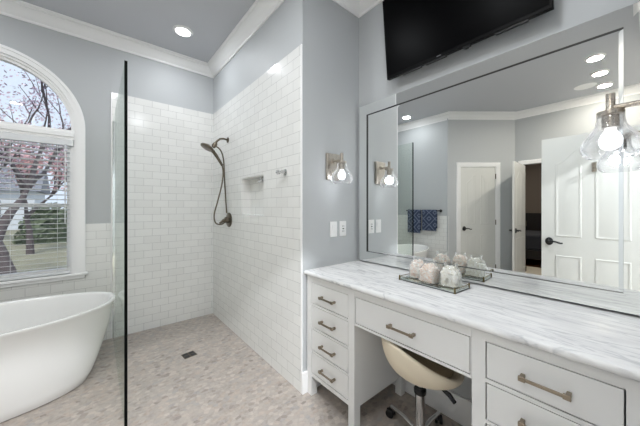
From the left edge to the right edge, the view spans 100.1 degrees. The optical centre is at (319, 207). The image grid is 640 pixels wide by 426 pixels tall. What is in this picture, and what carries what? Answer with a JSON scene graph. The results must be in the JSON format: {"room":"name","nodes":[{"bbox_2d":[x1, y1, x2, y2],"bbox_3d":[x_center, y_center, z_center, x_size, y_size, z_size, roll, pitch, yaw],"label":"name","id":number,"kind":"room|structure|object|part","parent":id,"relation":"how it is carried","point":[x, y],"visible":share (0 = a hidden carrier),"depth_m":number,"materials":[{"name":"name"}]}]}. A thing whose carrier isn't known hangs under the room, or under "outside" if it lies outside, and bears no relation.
{"room":"bathroom","nodes":[
{"label":"bathroom","id":0,"kind":"room"},
{"bbox_2d":[0,14,212,340],"bbox_3d":[-2.365,-0.200,2.485,2.858,3.000,0.128,0,0,-40],"label":"wall","id":1,"kind":"structure","parent":0,"point":[91,71],"depth_m":2.59,"materials":[{"name":"grey paint"}]},
{"bbox_2d":[0,44,87,287],"bbox_3d":[-2.695,-0.337,2.158,1.248,1.994,0.108,0,0,-40],"label":"window","id":2,"kind":"structure","parent":1,"relation":"in","point":[76,254],"depth_m":2.46,"materials":[{"name":"white paint"}]},
{"bbox_3d":[-2.710,-0.005,2.176,1.016,1.226,0.040,0,0,-40],"label":"sash","id":3,"kind":"part","parent":2,"relation":"part of","materials":[{"name":"white paint"}]},
{"bbox_2d":[0,132,73,280],"bbox_3d":[-2.680,-0.007,2.140,1.050,1.219,0.066,0,0,-40],"label":"blind","id":4,"kind":"object","parent":2,"relation":"attached to","point":[3,135],"visible":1,"depth_m":2.32,"materials":[{"name":"white plastic"}]},
{"bbox_3d":[-2.682,0.593,2.142,1.000,0.018,0.046,0,0,-40],"label":"rail","id":5,"kind":"part","parent":4,"relation":"part of","materials":[{"name":"white"}]},
{"bbox_3d":[-2.345,0.013,2.393,0.002,1.155,0.002,0,0,-40],"label":"ladder cord","id":6,"kind":"part","parent":4,"relation":"part of","materials":[{"name":"white fabric"}]},
{"bbox_3d":[-2.695,0.634,2.158,1.248,0.052,0.108,0,0,-40],"label":"sill","id":7,"kind":"part","parent":2,"relation":"part of","materials":[{"name":"white paint"}]},
{"bbox_2d":[111,92,111,338],"bbox_3d":[-2.068,0.080,2.655,0.008,2.440,0.010,0,0,-40],"label":"trim","id":8,"kind":"structure","parent":1,"relation":"attached to","point":[111,92],"depth_m":2.65,"materials":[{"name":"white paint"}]},
{"bbox_2d":[112,92,212,337],"bbox_3d":[-1.689,0.080,2.972,0.980,2.440,0.008,0,0,-40],"label":"wall tile","id":9,"kind":"structure","parent":1,"relation":"attached to","point":[170,174],"depth_m":2.94,"materials":[{"name":"white tile"}]},
{"bbox_2d":[21,0,254,62],"bbox_3d":[-1.332,-1.730,1.063,4.480,0.060,3.660,0,0,-40],"label":"ceiling","id":10,"kind":"structure","parent":0,"point":[211,22],"depth_m":2.41,"materials":[{"name":"grey paint"}]},
{"bbox_2d":[173,25,192,36],"bbox_3d":[-1.321,-1.694,2.584,0.176,0.012,0.176,0,0,-40],"label":"recessed light","id":11,"kind":"object","parent":10,"relation":"in","point":[181,30],"visible":1,"depth_m":2.57,"materials":[{"name":"white paint"}]},
{"bbox_2d":[0,314,461,425],"bbox_3d":[-1.332,1.340,1.063,4.480,0.080,3.660,0,0,-40],"label":"floor","id":12,"kind":"structure","parent":0,"point":[227,383],"depth_m":1.85,"materials":[{"name":"tile"}]},
{"bbox_2d":[0,292,115,422],"bbox_3d":[-2.253,1.005,1.675,1.556,0.589,0.824,0,0,-40],"label":"freestanding bathtub","id":13,"kind":"object","parent":12,"relation":"on","point":[50,345],"visible":1,"depth_m":1.78,"materials":[{"name":"white ceramic"}]},
{"bbox_2d":[113,60,127,425],"bbox_3d":[-1.592,0.222,2.114,0.015,2.156,1.434,0,0,-40],"label":"glass panel","id":14,"kind":"object","parent":12,"relation":"on","point":[125,61],"visible":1,"depth_m":1.56,"materials":[{"name":"glass"},{"name":"black metal"}]},
{"bbox_2d":[181,351,196,358],"bbox_3d":[-1.152,1.298,2.361,0.090,0.004,0.104,0,0,42],"label":"floor drain","id":15,"kind":"object","parent":12,"relation":"on","point":[191,353],"visible":1,"depth_m":2.36,"materials":[{"name":"brown metal"}]},
{"bbox_2d":[307,275,404,425],"bbox_3d":[0.239,0.886,1.868,0.547,0.828,0.448,0,0,-40],"label":"base cabinet","id":16,"kind":"object","parent":12,"relation":"on","point":[347,359],"visible":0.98,"depth_m":1.66,"materials":[{"name":"white paint"}]},
{"bbox_3d":[-0.055,1.232,1.883,0.050,0.135,0.048,0,0,-40],"label":"leg","id":17,"kind":"part","parent":16,"relation":"part of","materials":[{"name":"white paint"}]},
{"bbox_3d":[0.042,0.591,1.704,0.034,0.017,0.135,0,0,-40],"label":"pull handle","id":18,"kind":"part","parent":16,"relation":"part of","materials":[{"name":"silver metal"}]},
{"bbox_3d":[0.042,0.751,1.704,0.034,0.017,0.135,0,0,-40],"label":"pull handle","id":19,"kind":"part","parent":16,"relation":"part of","materials":[{"name":"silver metal"}]},
{"bbox_3d":[0.042,0.912,1.704,0.034,0.017,0.135,0,0,-40],"label":"pull handle","id":20,"kind":"part","parent":16,"relation":"part of","materials":[{"name":"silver metal"}]},
{"bbox_3d":[0.042,1.071,1.704,0.034,0.017,0.135,0,0,-40],"label":"pull handle","id":21,"kind":"part","parent":16,"relation":"part of","materials":[{"name":"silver metal"}]},
{"bbox_3d":[0.062,0.587,1.720,0.019,0.136,0.344,0,0,-40],"label":"drawer","id":22,"kind":"part","parent":16,"relation":"part of","materials":[{"name":"white paint"}]},
{"bbox_3d":[0.062,0.748,1.720,0.019,0.141,0.344,0,0,-40],"label":"drawer","id":23,"kind":"part","parent":16,"relation":"part of","materials":[{"name":"white paint"}]},
{"bbox_3d":[0.062,0.908,1.720,0.019,0.139,0.344,0,0,-40],"label":"drawer","id":24,"kind":"part","parent":16,"relation":"part of","materials":[{"name":"white paint"}]},
{"bbox_3d":[0.062,1.067,1.720,0.019,0.138,0.344,0,0,-40],"label":"drawer","id":25,"kind":"part","parent":16,"relation":"part of","materials":[{"name":"white paint"}]},
{"bbox_3d":[0.201,1.232,1.576,0.050,0.135,0.048,0,0,-40],"label":"leg","id":26,"kind":"part","parent":16,"relation":"part of","materials":[{"name":"white paint"}]},
{"bbox_3d":[0.560,1.232,1.876,0.045,0.135,0.048,0,0,-40],"label":"leg","id":27,"kind":"part","parent":16,"relation":"part of","materials":[{"name":"white paint"}]},
{"bbox_2d":[304,260,639,381],"bbox_3d":[0.610,0.457,1.458,0.573,0.030,1.571,0,0,-40],"label":"countertop","id":28,"kind":"structure","parent":16,"relation":"on","point":[602,339],"depth_m":1.10,"materials":[{"name":"white stone"}]},
{"bbox_2d":[354,290,471,378],"bbox_3d":[0.584,0.575,1.455,0.547,0.206,0.626,0,0,-40],"label":"drawer unit","id":29,"kind":"object","parent":28,"relation":"attached to","point":[446,343],"visible":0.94,"depth_m":1.24,"materials":[{"name":"white paint"}]},
{"bbox_3d":[0.387,0.594,1.291,0.034,0.017,0.145,0,0,-40],"label":"pull handle","id":30,"kind":"part","parent":29,"relation":"part of","materials":[{"name":"silver metal"}]},
{"bbox_2d":[399,273,469,293],"bbox_3d":[0.650,0.427,1.549,0.164,0.031,0.348,0,0,-36],"label":"tray","id":31,"kind":"object","parent":28,"relation":"on","point":[438,286],"visible":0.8,"depth_m":1.47,"materials":[{"name":"clear glass"}]},
{"bbox_2d":[409,259,425,277],"bbox_3d":[0.608,0.369,1.650,0.096,0.127,0.096,0,0,40],"label":"apothecary jar","id":32,"kind":"object","parent":31,"relation":"on","point":[415,264],"visible":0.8,"depth_m":1.62,"materials":[{"name":"clear glass"}]},
{"bbox_2d":[418,263,439,283],"bbox_3d":[0.628,0.369,1.538,0.096,0.127,0.096,0,0,-32],"label":"apothecary jar","id":33,"kind":"object","parent":31,"relation":"on","point":[429,273],"visible":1,"depth_m":1.51,"materials":[{"name":"clear glass"}]},
{"bbox_2d":[440,265,461,287],"bbox_3d":[0.718,0.369,1.473,0.096,0.127,0.096,0,0,-44],"label":"apothecary jar","id":34,"kind":"object","parent":31,"relation":"on","point":[450,275],"visible":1,"depth_m":1.44,"materials":[{"name":"clear glass"}]},
{"bbox_2d":[381,338,464,425],"bbox_3d":[0.520,0.994,1.450,0.496,0.610,0.512,0,0,-10],"label":"vanity stool","id":35,"kind":"object","parent":12,"relation":"on","point":[424,373],"visible":0.73,"depth_m":1.35,"materials":[{"name":"beige fabric"}]},
{"bbox_3d":[0.486,1.225,1.569,0.025,0.039,0.204,0,0,-25],"label":"leg","id":36,"kind":"part","parent":35,"relation":"part of","materials":[{"name":"silver metal"}]},
{"bbox_2d":[402,348,453,377],"bbox_3d":[0.550,0.844,1.451,0.319,0.032,0.307,0,0,-10],"label":"seat cushion","id":37,"kind":"object","parent":35,"relation":"on","point":[442,370],"depth_m":1.39,"materials":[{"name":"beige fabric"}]},
{"bbox_3d":[0.638,1.225,1.539,0.204,0.039,0.025,0,0,-43],"label":"leg","id":38,"kind":"part","parent":35,"relation":"part of","materials":[{"name":"silver metal"}]},
{"bbox_3d":[0.617,0.956,1.391,0.169,0.059,0.023,0,0,42],"label":"height lever","id":39,"kind":"part","parent":35,"relation":"part of","materials":[{"name":"black plastic"}]},
{"bbox_2d":[472,328,639,425],"bbox_3d":[0.930,0.886,1.042,0.547,0.828,0.450,0,0,-40],"label":"base cabinet","id":40,"kind":"object","parent":12,"relation":"on","point":[514,383],"visible":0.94,"depth_m":0.90,"materials":[{"name":"white paint"}]},
{"bbox_3d":[0.733,0.742,0.877,0.034,0.017,0.135,0,0,-40],"label":"pull handle","id":41,"kind":"part","parent":40,"relation":"part of","materials":[{"name":"silver metal"}]},
{"bbox_3d":[0.753,0.738,0.894,0.019,0.136,0.346,0,0,-40],"label":"drawer","id":42,"kind":"part","parent":40,"relation":"part of","materials":[{"name":"white paint"}]},
{"bbox_3d":[0.733,0.586,0.877,0.034,0.017,0.135,0,0,-40],"label":"pull handle","id":43,"kind":"part","parent":40,"relation":"part of","materials":[{"name":"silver metal"}]},
{"bbox_3d":[0.753,0.582,0.894,0.019,0.133,0.346,0,0,-40],"label":"drawer","id":44,"kind":"part","parent":40,"relation":"part of","materials":[{"name":"white paint"}]},
{"bbox_2d":[213,0,297,113],"bbox_3d":[-0.689,-0.200,2.645,0.120,3.000,1.793,0,0,-40],"label":"wall","id":45,"kind":"structure","parent":0,"point":[277,37],"depth_m":2.35,"materials":[{"name":"grey paint"}]},
{"bbox_2d":[213,45,300,392],"bbox_3d":[-0.685,0.080,2.612,0.098,2.440,1.833,0,0,-40],"label":"shower tile","id":46,"kind":"structure","parent":45,"relation":"attached to","point":[257,258],"depth_m":2.28,"materials":[{"name":"white tile"}]},
{"bbox_2d":[200,137,231,226],"bbox_3d":[-1.092,-0.274,2.810,0.293,0.973,0.156,0,0,-33],"label":"shower","id":47,"kind":"object","parent":46,"relation":"attached to","point":[228,219],"visible":1,"depth_m":2.84,"materials":[{"name":"brown metal"}]},
{"bbox_3d":[-1.089,-0.522,2.836,0.126,0.168,0.040,0,0,-40],"label":"handle","id":48,"kind":"part","parent":47,"relation":"part of","materials":[{"name":"brown metal"}]},
{"bbox_3d":[-0.996,0.135,2.869,0.048,0.156,0.156,0,0,-40],"label":"valve plate","id":49,"kind":"part","parent":47,"relation":"part of","materials":[{"name":"brown metal"}]},
{"bbox_2d":[276,169,286,175],"bbox_3d":[-0.290,-0.265,2.013,0.063,0.052,0.066,0,0,-40],"label":"robe hook","id":50,"kind":"object","parent":46,"relation":"attached to","point":[284,172],"visible":1,"depth_m":2.01,"materials":[{"name":"silver metal"}]},
{"bbox_2d":[298,0,358,371],"bbox_3d":[0.083,-0.200,2.083,0.582,3.000,0.060,0,0,-40],"label":"wall","id":51,"kind":"structure","parent":0,"point":[328,33],"depth_m":2.03,"materials":[{"name":"grey paint"}]},
{"bbox_2d":[0,0,382,77],"bbox_3d":[-1.364,-1.642,1.016,4.170,0.116,3.428,0,0,-40],"label":"trim","id":52,"kind":"structure","parent":51,"relation":"attached to","point":[260,11],"depth_m":2.49,"materials":[{"name":"white paint"}]},
{"bbox_2d":[301,44,302,372],"bbox_3d":[-0.129,0.080,1.874,0.010,2.440,0.013,0,0,-40],"label":"trim","id":53,"kind":"structure","parent":51,"relation":"attached to","point":[301,44],"depth_m":1.87,"materials":[{"name":"white paint"}]},
{"bbox_2d":[301,370,321,394],"bbox_3d":[0.095,1.225,2.043,0.574,0.150,0.016,0,0,-40],"label":"baseboard","id":54,"kind":"structure","parent":51,"relation":"attached to","point":[304,375],"depth_m":1.86,"materials":[{"name":"white paint"}]},
{"bbox_2d":[330,221,336,236],"bbox_3d":[0.106,0.168,2.055,0.072,0.118,0.012,0,0,-40],"label":"light switch","id":55,"kind":"object","parent":51,"relation":"attached to","point":[333,225],"visible":1,"depth_m":2.05,"materials":[{"name":"white plastic"}]},
{"bbox_2d":[326,153,350,183],"bbox_3d":[0.151,-0.291,1.979,0.156,0.232,0.186,0,0,-40],"label":"wall sconce","id":56,"kind":"object","parent":51,"relation":"attached to","point":[335,164],"visible":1,"depth_m":2.00,"materials":[{"name":"silver metal"}]},
{"bbox_2d":[337,153,346,169],"bbox_3d":[0.160,-0.338,1.968,0.070,0.120,0.070,0,0,-40],"label":"socket","id":57,"kind":"object","parent":56,"relation":"attached to","point":[341,162],"depth_m":1.96,"materials":[{"name":"silver metal"}]},
{"bbox_3d":[0.160,-0.240,1.968,0.060,0.083,0.060,0,0,-40],"label":"bulb","id":58,"kind":"part","parent":56,"relation":"part of","materials":[{"name":"white glass"}]},
{"bbox_2d":[339,221,345,235],"bbox_3d":[0.181,0.168,2.120,0.072,0.118,0.009,0,0,-40],"label":"wall outlet","id":59,"kind":"object","parent":51,"relation":"attached to","point":[342,224],"visible":1,"depth_m":2.11,"materials":[{"name":"white plastic"}]},
{"bbox_2d":[359,0,639,400],"bbox_3d":[0.881,-0.200,1.659,0.100,3.000,1.735,0,0,-40],"label":"wall","id":60,"kind":"structure","parent":0,"point":[374,86],"depth_m":1.61,"materials":[{"name":"grey paint"}]},
{"bbox_2d":[392,380,471,425],"bbox_3d":[0.828,1.218,1.630,0.018,0.165,1.559,0,0,-40],"label":"baseboard","id":61,"kind":"structure","parent":60,"relation":"attached to","point":[460,412],"depth_m":1.65,"materials":[{"name":"white paint"}]},
{"bbox_2d":[382,0,553,79],"bbox_3d":[0.784,-1.176,1.582,0.145,0.554,0.910,0,0,-40],"label":"television","id":62,"kind":"object","parent":60,"relation":"attached to","point":[417,33],"visible":1,"depth_m":1.60,"materials":[{"name":"black plastic"}]},
{"bbox_2d":[425,55,446,64],"bbox_3d":[0.718,-0.912,1.664,0.025,0.010,0.130,0,0,-40],"label":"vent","id":63,"kind":"object","parent":62,"relation":"attached to","point":[434,58],"depth_m":1.66,"materials":[{"name":"black plastic"}]},
{"bbox_2d":[495,19,528,35],"bbox_3d":[0.972,-0.912,1.361,0.025,0.010,0.140,0,0,-40],"label":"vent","id":64,"kind":"object","parent":62,"relation":"attached to","point":[514,23],"depth_m":1.35,"materials":[{"name":"black plastic"}]},
{"bbox_2d":[359,2,639,315],"bbox_3d":[0.819,-0.194,1.634,0.027,1.252,1.517,0,0,-40],"label":"vanity mirror","id":65,"kind":"object","parent":60,"relation":"attached to","point":[479,169],"visible":0.94,"depth_m":1.37,"materials":[{"name":"silver mirror"}]},
{"bbox_3d":[1.095,-0.305,0.850,0.210,0.270,0.020,0,0,-40],"label":"board","id":66,"kind":"object","parent":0,"visible":0},
{"bbox_2d":[580,92,639,159],"bbox_3d":[1.029,-0.291,0.929,0.156,0.232,0.186,0,0,-40],"label":"wall sconce","id":67,"kind":"object","parent":66,"relation":"attached to","point":[611,138],"visible":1,"depth_m":0.93,"materials":[{"name":"silver metal"}]},
{"bbox_3d":[1.019,-0.252,0.940,0.156,0.153,0.156,0,0,-40],"label":"lamp shade","id":68,"kind":"part","parent":67,"relation":"part of","materials":[{"name":"clear glass"}]},
{"bbox_3d":[1.019,-0.240,0.940,0.060,0.083,0.060,0,0,-40],"label":"bulb","id":69,"kind":"part","parent":67,"relation":"part of","materials":[{"name":"white glass"}]},
{"bbox_2d":[596,92,625,129],"bbox_3d":[1.019,-0.338,0.940,0.070,0.120,0.070,0,0,-40],"label":"socket","id":70,"kind":"object","parent":67,"relation":"attached to","point":[610,117],"depth_m":0.93,"materials":[{"name":"silver metal"}]},
{"bbox_3d":[1.047,-0.348,0.907,0.044,0.044,0.088,0,0,-40],"label":"arm","id":71,"kind":"part","parent":67,"relation":"part of","materials":[{"name":"silver metal"}]},
{"label":"outside","id":72,"kind":"structure","parent":0,"visible":0},
{"bbox_2d":[3,230,66,272],"bbox_3d":[-24.230,1.900,21.193,70.000,0.100,56.400,0,0,-40],"label":"ground","id":73,"kind":"structure","parent":72,"point":[20,251],"depth_m":10.29,"materials":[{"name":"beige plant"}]},
{"bbox_2d":[0,168,50,229],"bbox_3d":[-29.993,-0.850,21.850,10.800,5.400,6.800,0,0,-40],"label":"house","id":74,"kind":"structure","parent":73,"relation":"on","point":[10,227],"depth_m":22.29,"materials":[{"name":"white"}]},
{"bbox_2d":[0,117,66,253],"bbox_3d":[-11.082,-0.714,10.431,3.379,5.195,3.282,0,0,-40],"label":"maple tree","id":75,"kind":"object","parent":73,"relation":"on","point":[32,251],"visible":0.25,"depth_m":10.53,"materials":[{"name":"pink plant"}]},
{"bbox_2d":[11,202,66,244],"bbox_3d":[-14.624,0.848,14.503,2.711,2.270,2.770,0,0,-40],"label":"evergreen shrub","id":76,"kind":"object","parent":73,"relation":"on","point":[38,230],"visible":0.56,"depth_m":13.76,"materials":[{"name":"green plant"}]},
{"bbox_3d":[-6.608,1.810,5.094,12.002,0.080,6.286,0,0,-40],"label":"mulch","id":77,"kind":"object","parent":73,"relation":"on","visible":0},
{"bbox_2d":[0,61,70,273],"bbox_3d":[-7.212,-1.414,5.711,3.919,6.525,5.429,0,0,10],"label":"tree","id":78,"kind":"object","parent":77,"relation":"on","point":[4,224],"visible":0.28,"depth_m":5.83,"materials":[{"name":"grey plant"}]}
]}

